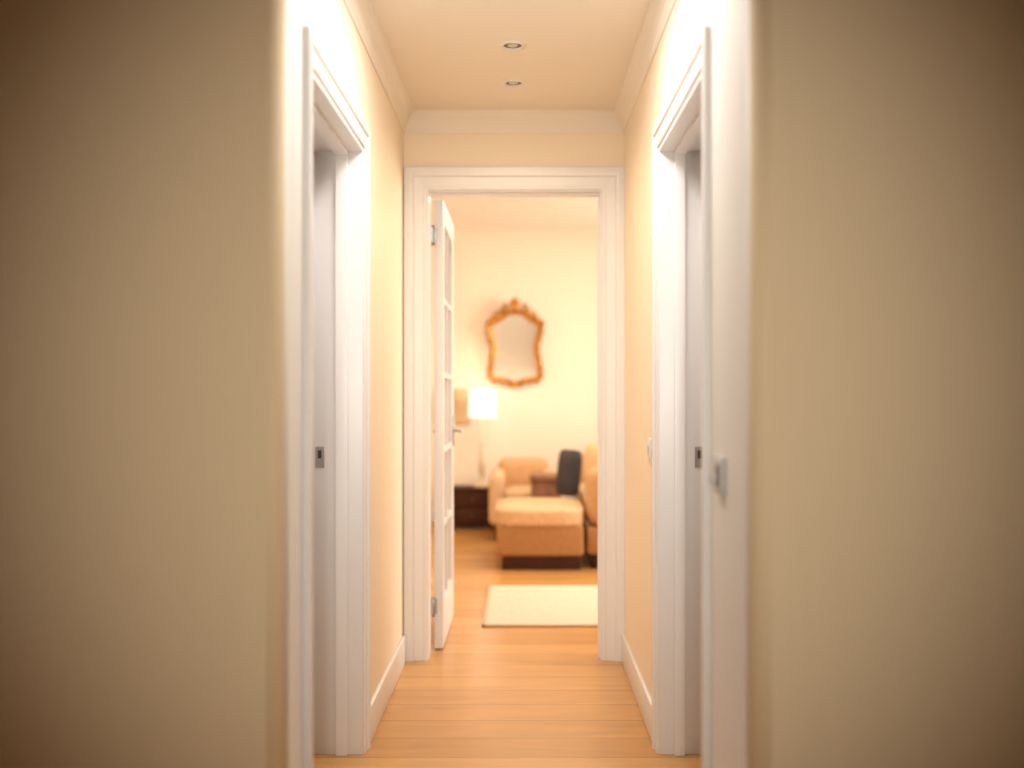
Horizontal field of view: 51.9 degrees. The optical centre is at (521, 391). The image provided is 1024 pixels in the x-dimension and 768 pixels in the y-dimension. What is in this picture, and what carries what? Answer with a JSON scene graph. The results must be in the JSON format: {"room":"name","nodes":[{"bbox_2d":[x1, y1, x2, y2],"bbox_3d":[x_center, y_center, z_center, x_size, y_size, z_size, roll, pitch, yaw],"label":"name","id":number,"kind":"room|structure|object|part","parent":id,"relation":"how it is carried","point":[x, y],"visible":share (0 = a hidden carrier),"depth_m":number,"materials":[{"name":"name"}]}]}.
{"room":"home hallway","nodes":[
{"label":"home hallway","id":0,"kind":"room"},
{"bbox_2d":[0,0,308,767],"bbox_3d":[-1.558,-0.025,2.423,2.083,2.390,0.266,0,0,0],"label":"wall","id":1,"kind":"structure","parent":0,"point":[151,151],"depth_m":2.29,"materials":[{"name":"paint"}]},
{"bbox_2d":[309,0,403,698],"bbox_3d":[-0.619,-0.025,3.578,0.203,2.390,2.044,0,0,0],"label":"wall","id":2,"kind":"structure","parent":0,"point":[387,135],"depth_m":3.93,"materials":[{"name":"beige paint"}]},
{"bbox_2d":[303,25,370,767],"bbox_3d":[-0.508,0.152,2.983,0.018,2.036,0.994,0,0,0],"label":"trim","id":3,"kind":"structure","parent":2,"relation":"attached to","point":[315,58],"depth_m":2.50,"materials":[{"name":"white paint"}]},
{"bbox_2d":[313,151,362,754],"bbox_3d":[-0.617,0.190,3.403,0.207,1.960,0.014,0,0,0],"label":"lining","id":4,"kind":"object","parent":2,"relation":"attached to","point":[323,161],"visible":0.48,"depth_m":3.40,"materials":[{"name":"white paint"}]},
{"bbox_2d":[315,447,323,467],"bbox_3d":[-0.652,0.210,3.394,0.028,0.068,0.004,0,0,0],"label":"strike plate","id":5,"kind":"object","parent":4,"relation":"attached to","point":[319,451],"visible":1,"depth_m":3.39,"materials":[{"name":"silver metal"}]},
{"bbox_2d":[335,155,347,755],"bbox_3d":[-0.580,0.197,3.389,0.040,1.946,0.014,0,0,0],"label":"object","id":6,"kind":"object","parent":4,"relation":"attached to","point":[341,161],"visible":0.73,"depth_m":3.38,"materials":[{"name":"white paint"}]},
{"bbox_2d":[313,71,362,154],"bbox_3d":[-0.617,-0.776,2.983,0.207,0.028,0.826,0,0,0],"label":"trim","id":7,"kind":"structure","parent":2,"relation":"attached to","point":[331,131],"depth_m":3.08,"materials":[{"name":"white paint"}]},
{"bbox_2d":[371,634,405,740],"bbox_3d":[-0.510,1.110,4.026,0.014,0.120,1.092,0,0,0],"label":"baseboard","id":8,"kind":"structure","parent":2,"relation":"attached to","point":[379,701],"depth_m":3.94,"materials":[{"name":"white paint"}]},
{"bbox_2d":[343,0,675,132],"bbox_3d":[-0.035,-1.176,3.345,0.963,0.088,2.510,0,0,0],"label":"trim","id":9,"kind":"structure","parent":2,"relation":"attached to","point":[363,15],"depth_m":4.46,"materials":[{"name":"beige paint"}]},
{"bbox_2d":[313,523,701,767],"bbox_3d":[0.100,1.220,3.650,6.600,0.100,11.900,0,0,0],"label":"floor","id":10,"kind":"structure","parent":0,"point":[491,697],"depth_m":4.01,"materials":[{"name":"brown wood"}]},
{"bbox_2d":[454,485,493,529],"bbox_3d":[-0.420,0.995,9.120,0.380,0.350,0.360,0,0,0],"label":"side table","id":11,"kind":"object","parent":10,"relation":"on","point":[471,503],"visible":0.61,"depth_m":8.96,"materials":[{"name":"brown wood"}]},
{"bbox_3d":[-0.585,1.008,8.975,0.030,0.325,0.030,0,0,0],"label":"leg","id":12,"kind":"part","parent":11,"relation":"part of","materials":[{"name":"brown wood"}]},
{"bbox_3d":[-0.420,0.920,8.965,0.290,0.120,0.014,0,0,0],"label":"drawer","id":13,"kind":"part","parent":11,"relation":"part of","materials":[{"name":"brown wood"}]},
{"bbox_3d":[-0.420,1.055,8.965,0.290,0.120,0.014,0,0,0],"label":"drawer","id":14,"kind":"part","parent":11,"relation":"part of","materials":[{"name":"brown wood"}]},
{"bbox_2d":[468,389,495,486],"bbox_3d":[-0.345,0.398,9.120,0.240,0.845,0.240,0,0,0],"label":"table lamp","id":15,"kind":"object","parent":11,"relation":"on","point":[482,405],"visible":0.99,"depth_m":9.04,"materials":[{"name":"white fabric"}]},
{"bbox_3d":[-0.345,0.098,9.120,0.240,0.245,0.240,0,0,0],"label":"lamp shade","id":16,"kind":"part","parent":15,"relation":"part of","materials":[{"name":"white fabric"}]},
{"bbox_2d":[489,458,554,540],"bbox_3d":[0.010,0.860,8.555,0.540,0.620,0.710,0,0,0],"label":"armchair","id":17,"kind":"object","parent":10,"relation":"on","point":[511,478],"visible":0.44,"depth_m":8.66,"materials":[{"name":"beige fabric"}]},
{"bbox_3d":[-0.200,0.840,8.525,0.120,0.420,0.650,0,0,0],"label":"arm","id":18,"kind":"part","parent":17,"relation":"part of","materials":[{"name":"beige fabric"}]},
{"bbox_2d":[504,485,530,498],"bbox_3d":[0.010,0.830,8.470,0.320,0.140,0.520,0,0,0],"label":"seat cushion","id":19,"kind":"object","parent":17,"relation":"on","point":[510,491],"depth_m":8.25,"materials":[{"name":"beige fabric"}]},
{"bbox_3d":[0.010,0.735,8.820,0.420,0.370,0.180,0,0,0],"label":"backrest","id":20,"kind":"part","parent":17,"relation":"part of","materials":[{"name":"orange fabric"}]},
{"bbox_3d":[0.220,0.840,8.525,0.120,0.420,0.650,0,0,0],"label":"arm","id":21,"kind":"part","parent":17,"relation":"part of","materials":[{"name":"beige fabric"}]},
{"bbox_2d":[495,498,583,569],"bbox_3d":[0.117,0.960,7.280,0.600,0.420,0.800,0,0,0],"label":"ottoman","id":22,"kind":"object","parent":10,"relation":"on","point":[532,533],"visible":1,"depth_m":6.90,"materials":[{"name":"beige fabric"}]},
{"bbox_2d":[495,498,583,525],"bbox_3d":[0.117,0.825,7.280,0.600,0.150,0.800,0,0,0],"label":"seat cushion","id":23,"kind":"object","parent":22,"relation":"on","point":[508,511],"depth_m":6.90,"materials":[{"name":"beige fabric"}]},
{"bbox_2d":[556,449,581,496],"bbox_3d":[0.335,0.578,7.530,0.134,0.333,0.220,0,0,-34],"label":"throw pillow","id":24,"kind":"object","parent":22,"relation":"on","point":[568,477],"visible":1,"depth_m":7.46,"materials":[{"name":"grey fabric"}]},
{"bbox_2d":[482,585,596,626],"bbox_3d":[0.708,1.163,5.775,1.815,0.014,1.080,0,0,0],"label":"area rug","id":25,"kind":"object","parent":10,"relation":"on","point":[506,605],"visible":0.48,"depth_m":5.70,"materials":[{"name":"fabric"}]},
{"bbox_2d":[530,472,560,497],"bbox_3d":[0.180,0.895,7.980,0.240,0.550,0.320,0,0,0],"label":"wooden chest","id":26,"kind":"object","parent":10,"relation":"on","point":[543,484],"visible":0.36,"depth_m":7.83,"materials":[{"name":"brown wood"}]},
{"bbox_3d":[0.180,0.645,7.980,0.240,0.050,0.320,0,0,0],"label":"lid","id":27,"kind":"part","parent":26,"relation":"part of","materials":[{"name":"brown wood"}]},
{"bbox_2d":[574,441,596,567],"bbox_3d":[0.905,0.740,7.925,0.950,0.860,1.990,0,0,0],"label":"sofa","id":28,"kind":"object","parent":10,"relation":"on","point":[587,494],"visible":0.13,"depth_m":6.99,"materials":[{"name":"beige fabric"}]},
{"bbox_2d":[577,483,585,503],"bbox_3d":[0.780,0.810,8.310,0.680,0.180,0.760,0,0,0],"label":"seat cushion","id":29,"kind":"object","parent":28,"relation":"on","point":[582,490],"depth_m":8.10,"materials":[{"name":"beige fabric"}]},
{"bbox_3d":[0.890,0.700,8.810,0.920,0.380,0.220,0,0,0],"label":"arm","id":30,"kind":"part","parent":28,"relation":"part of","materials":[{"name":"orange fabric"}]},
{"bbox_2d":[582,492,587,517],"bbox_3d":[0.780,0.810,7.530,0.680,0.180,0.760,0,0,0],"label":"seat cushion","id":31,"kind":"object","parent":28,"relation":"on","point":[584,494],"depth_m":7.49,"materials":[{"name":"beige fabric"}]},
{"bbox_2d":[584,441,596,489],"bbox_3d":[0.620,0.530,7.260,0.380,0.386,0.189,0,0,0],"label":"pillow","id":32,"kind":"object","parent":28,"relation":"on","point":[590,453],"depth_m":7.23,"materials":[{"name":"beige fabric"}]},
{"bbox_3d":[0.890,0.690,7.040,0.920,0.400,0.220,0,0,0],"label":"arm","id":33,"kind":"part","parent":28,"relation":"part of","materials":[{"name":"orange fabric"}]},
{"bbox_2d":[371,0,649,109],"bbox_3d":[0.000,-1.270,1.255,5.500,0.100,6.810,0,0,0],"label":"ceiling","id":34,"kind":"structure","parent":0,"point":[447,54],"depth_m":3.77,"materials":[{"name":"beige paint"}]},
{"bbox_2d":[499,40,525,50],"bbox_3d":[-0.033,-1.216,3.700,0.098,0.008,0.098,0,0,0],"label":"recessed light","id":35,"kind":"object","parent":34,"relation":"in","point":[511,45],"visible":1,"depth_m":3.69,"materials":[{"name":"white paint"}]},
{"bbox_3d":[-0.033,-1.216,3.700,0.036,0.005,0.036,0,0,6],"label":"bulb","id":36,"kind":"part","parent":35,"relation":"part of","materials":[{"name":"beige glass"}]},
{"bbox_2d":[501,79,525,86],"bbox_3d":[-0.033,-1.216,4.150,0.098,0.008,0.098,0,0,0],"label":"recessed light","id":37,"kind":"object","parent":34,"relation":"in","point":[508,82],"visible":1,"depth_m":4.14,"materials":[{"name":"white paint"}]},
{"bbox_2d":[431,229,596,509],"bbox_3d":[0.550,-0.140,9.450,5.100,2.620,0.120,0,0,0],"label":"wall","id":38,"kind":"structure","parent":0,"point":[553,272],"depth_m":9.39,"materials":[{"name":"beige paint"}]},
{"bbox_2d":[431,510,433,522],"bbox_3d":[0.550,1.110,9.382,4.900,0.120,0.016,0,0,0],"label":"baseboard","id":39,"kind":"structure","parent":38,"relation":"attached to","point":[432,511],"depth_m":9.38,"materials":[{"name":"white paint"}]},
{"bbox_2d":[454,389,469,424],"bbox_3d":[-0.600,0.130,9.376,0.280,0.320,0.028,0,0,0],"label":"framed picture","id":40,"kind":"object","parent":38,"relation":"attached to","point":[461,396],"visible":0.46,"depth_m":9.36,"materials":[{"name":"beige fabric"}]},
{"bbox_2d":[485,297,543,387],"bbox_3d":[-0.062,-0.439,9.306,0.522,0.802,0.168,0,0,0],"label":"ornate mirror","id":41,"kind":"object","parent":38,"relation":"attached to","point":[514,334],"visible":1,"depth_m":9.32,"materials":[{"name":"gold metal"}]},
{"bbox_3d":[-0.062,-0.388,9.335,0.449,0.639,0.067,0,0,0],"label":"glass","id":42,"kind":"part","parent":41,"relation":"part of","materials":[{"name":"beige mirror"}]},
{"bbox_2d":[404,133,623,165],"bbox_3d":[0.550,-0.140,4.660,5.100,2.620,0.120,0,0,0],"label":"wall","id":43,"kind":"structure","parent":0,"point":[443,149],"depth_m":4.60,"materials":[{"name":"beige paint"}]},
{"bbox_2d":[427,190,430,659],"bbox_3d":[-0.411,0.145,4.663,0.005,2.050,0.134,0,0,0],"label":"lining","id":44,"kind":"object","parent":43,"relation":"attached to","point":[428,196],"visible":1,"depth_m":4.61,"materials":[{"name":"white paint"}]},
{"bbox_2d":[431,200,444,647],"bbox_3d":[-0.386,0.146,4.800,0.057,2.032,0.130,0,0,0],"label":"stile","id":45,"kind":"object","parent":43,"relation":"attached to","point":[439,205],"depth_m":4.77,"materials":[{"name":"white wood"}]},
{"bbox_3d":[-0.407,0.970,4.751,0.014,0.070,0.032,0,0,0],"label":"hinge leaf","id":46,"kind":"part","parent":45,"relation":"part of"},
{"bbox_3d":[-0.407,-0.707,4.751,0.014,0.070,0.032,0,0,0],"label":"hinge leaf","id":47,"kind":"part","parent":45,"relation":"part of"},
{"bbox_2d":[431,596,434,616],"bbox_3d":[-0.402,0.970,4.757,0.014,0.090,0.014,0,0,0],"label":"hinge knuckle","id":48,"kind":"object","parent":45,"relation":"attached to","point":[432,597],"depth_m":4.76},
{"bbox_2d":[431,225,434,245],"bbox_3d":[-0.402,-0.707,4.757,0.014,0.090,0.014,0,0,0],"label":"hinge knuckle","id":49,"kind":"object","parent":45,"relation":"attached to","point":[433,244],"depth_m":4.76},
{"bbox_2d":[435,598,436,613],"bbox_3d":[-0.396,0.970,4.768,0.023,0.070,0.003,0,0,0],"label":"hinge leaf","id":50,"kind":"object","parent":45,"relation":"attached to","point":[435,598],"depth_m":4.77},
{"bbox_2d":[435,228,436,243],"bbox_3d":[-0.396,-0.707,4.768,0.023,0.070,0.003,0,0,0],"label":"hinge leaf","id":51,"kind":"object","parent":45,"relation":"attached to","point":[435,228],"depth_m":4.77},
{"bbox_2d":[445,579,451,640],"bbox_3d":[-0.377,1.062,5.135,0.040,0.200,0.540,0,0,0],"label":"rail","id":52,"kind":"object","parent":45,"relation":"attached to","point":[448,593],"visible":0.43,"depth_m":5.11,"materials":[{"name":"white paint"}]},
{"bbox_2d":[445,234,447,589],"bbox_3d":[-0.377,0.096,5.135,0.032,1.732,0.024,0,0,0],"label":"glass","id":53,"kind":"object","parent":52,"relation":"attached to","point":[446,235],"visible":0.36,"depth_m":5.12,"materials":[{"name":"white glass"}]},
{"bbox_2d":[448,241,448,580],"bbox_3d":[-0.377,0.096,5.135,0.004,1.732,0.540,0,0,0],"label":"glass","id":54,"kind":"object","parent":52,"relation":"attached to","point":[448,241],"visible":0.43,"depth_m":5.37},
{"bbox_2d":[445,510,451,524],"bbox_3d":[-0.377,0.616,5.135,0.032,0.024,0.540,0,0,0],"label":"muntin","id":55,"kind":"object","parent":54,"relation":"attached to","point":[449,511],"visible":0.29,"depth_m":5.17,"materials":[{"name":"white paint"}]},
{"bbox_2d":[445,300,451,311],"bbox_3d":[-0.377,-0.424,5.135,0.032,0.024,0.540,0,0,0],"label":"muntin","id":56,"kind":"object","parent":54,"relation":"attached to","point":[446,302],"visible":0.29,"depth_m":5.17,"materials":[{"name":"white paint"}]},
{"bbox_2d":[445,442,451,451],"bbox_3d":[-0.377,0.269,5.135,0.032,0.024,0.540,0,0,0],"label":"muntin","id":57,"kind":"object","parent":54,"relation":"attached to","point":[449,445],"visible":0.36,"depth_m":5.17,"materials":[{"name":"white paint"}]},
{"bbox_2d":[445,373,451,378],"bbox_3d":[-0.377,-0.077,5.135,0.032,0.024,0.540,0,0,0],"label":"muntin","id":58,"kind":"object","parent":54,"relation":"attached to","point":[447,376],"visible":0.36,"depth_m":5.17,"materials":[{"name":"white paint"}]},
{"bbox_2d":[449,223,453,617],"bbox_3d":[-0.377,0.146,5.452,0.040,2.032,0.095,0,0,0],"label":"stile","id":59,"kind":"object","parent":52,"relation":"attached to","point":[451,244],"visible":0.47,"depth_m":5.40,"materials":[{"name":"white paint"}]},
{"bbox_2d":[453,415,454,445],"bbox_3d":[-0.353,0.200,5.445,0.008,0.160,0.040,0,0,0],"label":"rose","id":60,"kind":"object","parent":59,"relation":"attached to","point":[453,415],"visible":1,"depth_m":5.43,"materials":[{"name":"silver metal"}]},
{"bbox_2d":[445,206,451,241],"bbox_3d":[-0.377,-0.820,5.135,0.040,0.100,0.540,0,0,0],"label":"rail","id":61,"kind":"object","parent":45,"relation":"attached to","point":[448,222],"visible":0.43,"depth_m":5.11,"materials":[{"name":"white paint"}]},
{"bbox_2d":[428,190,599,196],"bbox_3d":[-0.034,-0.874,4.663,0.751,0.013,0.134,0,0,0],"label":"trim","id":62,"kind":"structure","parent":43,"relation":"attached to","point":[433,193],"depth_m":4.63,"materials":[{"name":"white paint"}]},
{"bbox_2d":[404,166,624,660],"bbox_3d":[-0.032,0.095,4.586,0.964,2.150,0.028,0,0,0],"label":"trim","id":63,"kind":"structure","parent":43,"relation":"attached to","point":[417,179],"depth_m":4.58,"materials":[{"name":"white paint"}]},
{"bbox_2d":[600,190,601,659],"bbox_3d":[0.346,0.145,4.663,0.008,2.050,0.134,0,0,0],"label":"lining","id":64,"kind":"object","parent":43,"relation":"attached to","point":[600,190],"visible":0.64,"depth_m":4.60,"materials":[{"name":"white paint"}]},
{"bbox_2d":[597,193,599,657],"bbox_3d":[0.338,0.147,4.645,0.008,2.045,0.030,0,0,0],"label":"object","id":65,"kind":"object","parent":64,"relation":"attached to","point":[598,196],"visible":1,"depth_m":4.63,"materials":[{"name":"white paint"}]},
{"bbox_2d":[431,197,596,228],"bbox_3d":[0.550,-1.500,7.105,5.100,0.100,4.770,0,0,0],"label":"ceiling","id":66,"kind":"structure","parent":0,"point":[464,212],"depth_m":8.46,"materials":[{"name":"beige paint"}]},
{"bbox_2d":[624,0,705,697],"bbox_3d":[0.547,-0.025,3.578,0.203,2.390,2.044,0,0,0],"label":"wall","id":67,"kind":"structure","parent":0,"point":[646,111],"depth_m":3.90,"materials":[{"name":"beige paint"}]},
{"bbox_2d":[622,634,651,740],"bbox_3d":[0.439,1.110,4.026,0.014,0.120,1.092,0,0,0],"label":"baseboard","id":68,"kind":"structure","parent":67,"relation":"attached to","point":[641,693],"depth_m":3.94,"materials":[{"name":"white paint"}]},
{"bbox_2d":[647,438,651,461],"bbox_3d":[0.440,0.200,3.640,0.012,0.080,0.080,0,0,0],"label":"light switch","id":69,"kind":"object","parent":67,"relation":"attached to","point":[649,440],"visible":0.94,"depth_m":3.62,"materials":[{"name":"white plastic"}]},
{"bbox_2d":[659,151,701,754],"bbox_3d":[0.545,0.190,3.403,0.207,1.960,0.014,0,0,0],"label":"lining","id":70,"kind":"object","parent":67,"relation":"attached to","point":[693,159],"visible":0.54,"depth_m":3.40,"materials":[{"name":"white paint"}]},
{"bbox_2d":[674,151,684,755],"bbox_3d":[0.507,0.197,3.389,0.035,1.946,0.014,0,0,0],"label":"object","id":71,"kind":"object","parent":70,"relation":"attached to","point":[679,160],"visible":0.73,"depth_m":3.38,"materials":[{"name":"white paint"}]},
{"bbox_2d":[695,447,701,467],"bbox_3d":[0.572,0.210,3.394,0.028,0.068,0.004,0,0,0],"label":"strike plate","id":72,"kind":"object","parent":70,"relation":"attached to","point":[698,450],"visible":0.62,"depth_m":3.39,"materials":[{"name":"silver metal"}]},
{"bbox_2d":[659,71,701,154],"bbox_3d":[0.545,-0.776,2.983,0.207,0.028,0.826,0,0,0],"label":"trim","id":73,"kind":"structure","parent":67,"relation":"attached to","point":[684,135],"depth_m":3.08,"materials":[{"name":"white paint"}]},
{"bbox_2d":[652,25,710,767],"bbox_3d":[0.437,0.152,2.983,0.018,2.036,0.994,0,0,0],"label":"trim","id":74,"kind":"structure","parent":67,"relation":"attached to","point":[699,59],"depth_m":2.50,"materials":[{"name":"white paint"}]},
{"bbox_2d":[706,0,1023,767],"bbox_3d":[1.523,-0.025,2.303,2.154,2.390,0.506,0,0,0],"label":"wall","id":75,"kind":"structure","parent":0,"point":[867,156],"depth_m":2.05,"materials":[{"name":"paint"}]},
{"bbox_2d":[714,455,725,495],"bbox_3d":[0.437,0.185,2.345,0.018,0.084,0.084,0,0,0],"label":"light switch","id":76,"kind":"object","parent":75,"relation":"attached to","point":[719,461],"visible":1,"depth_m":2.31,"materials":[{"name":"grey plastic"}]}
]}

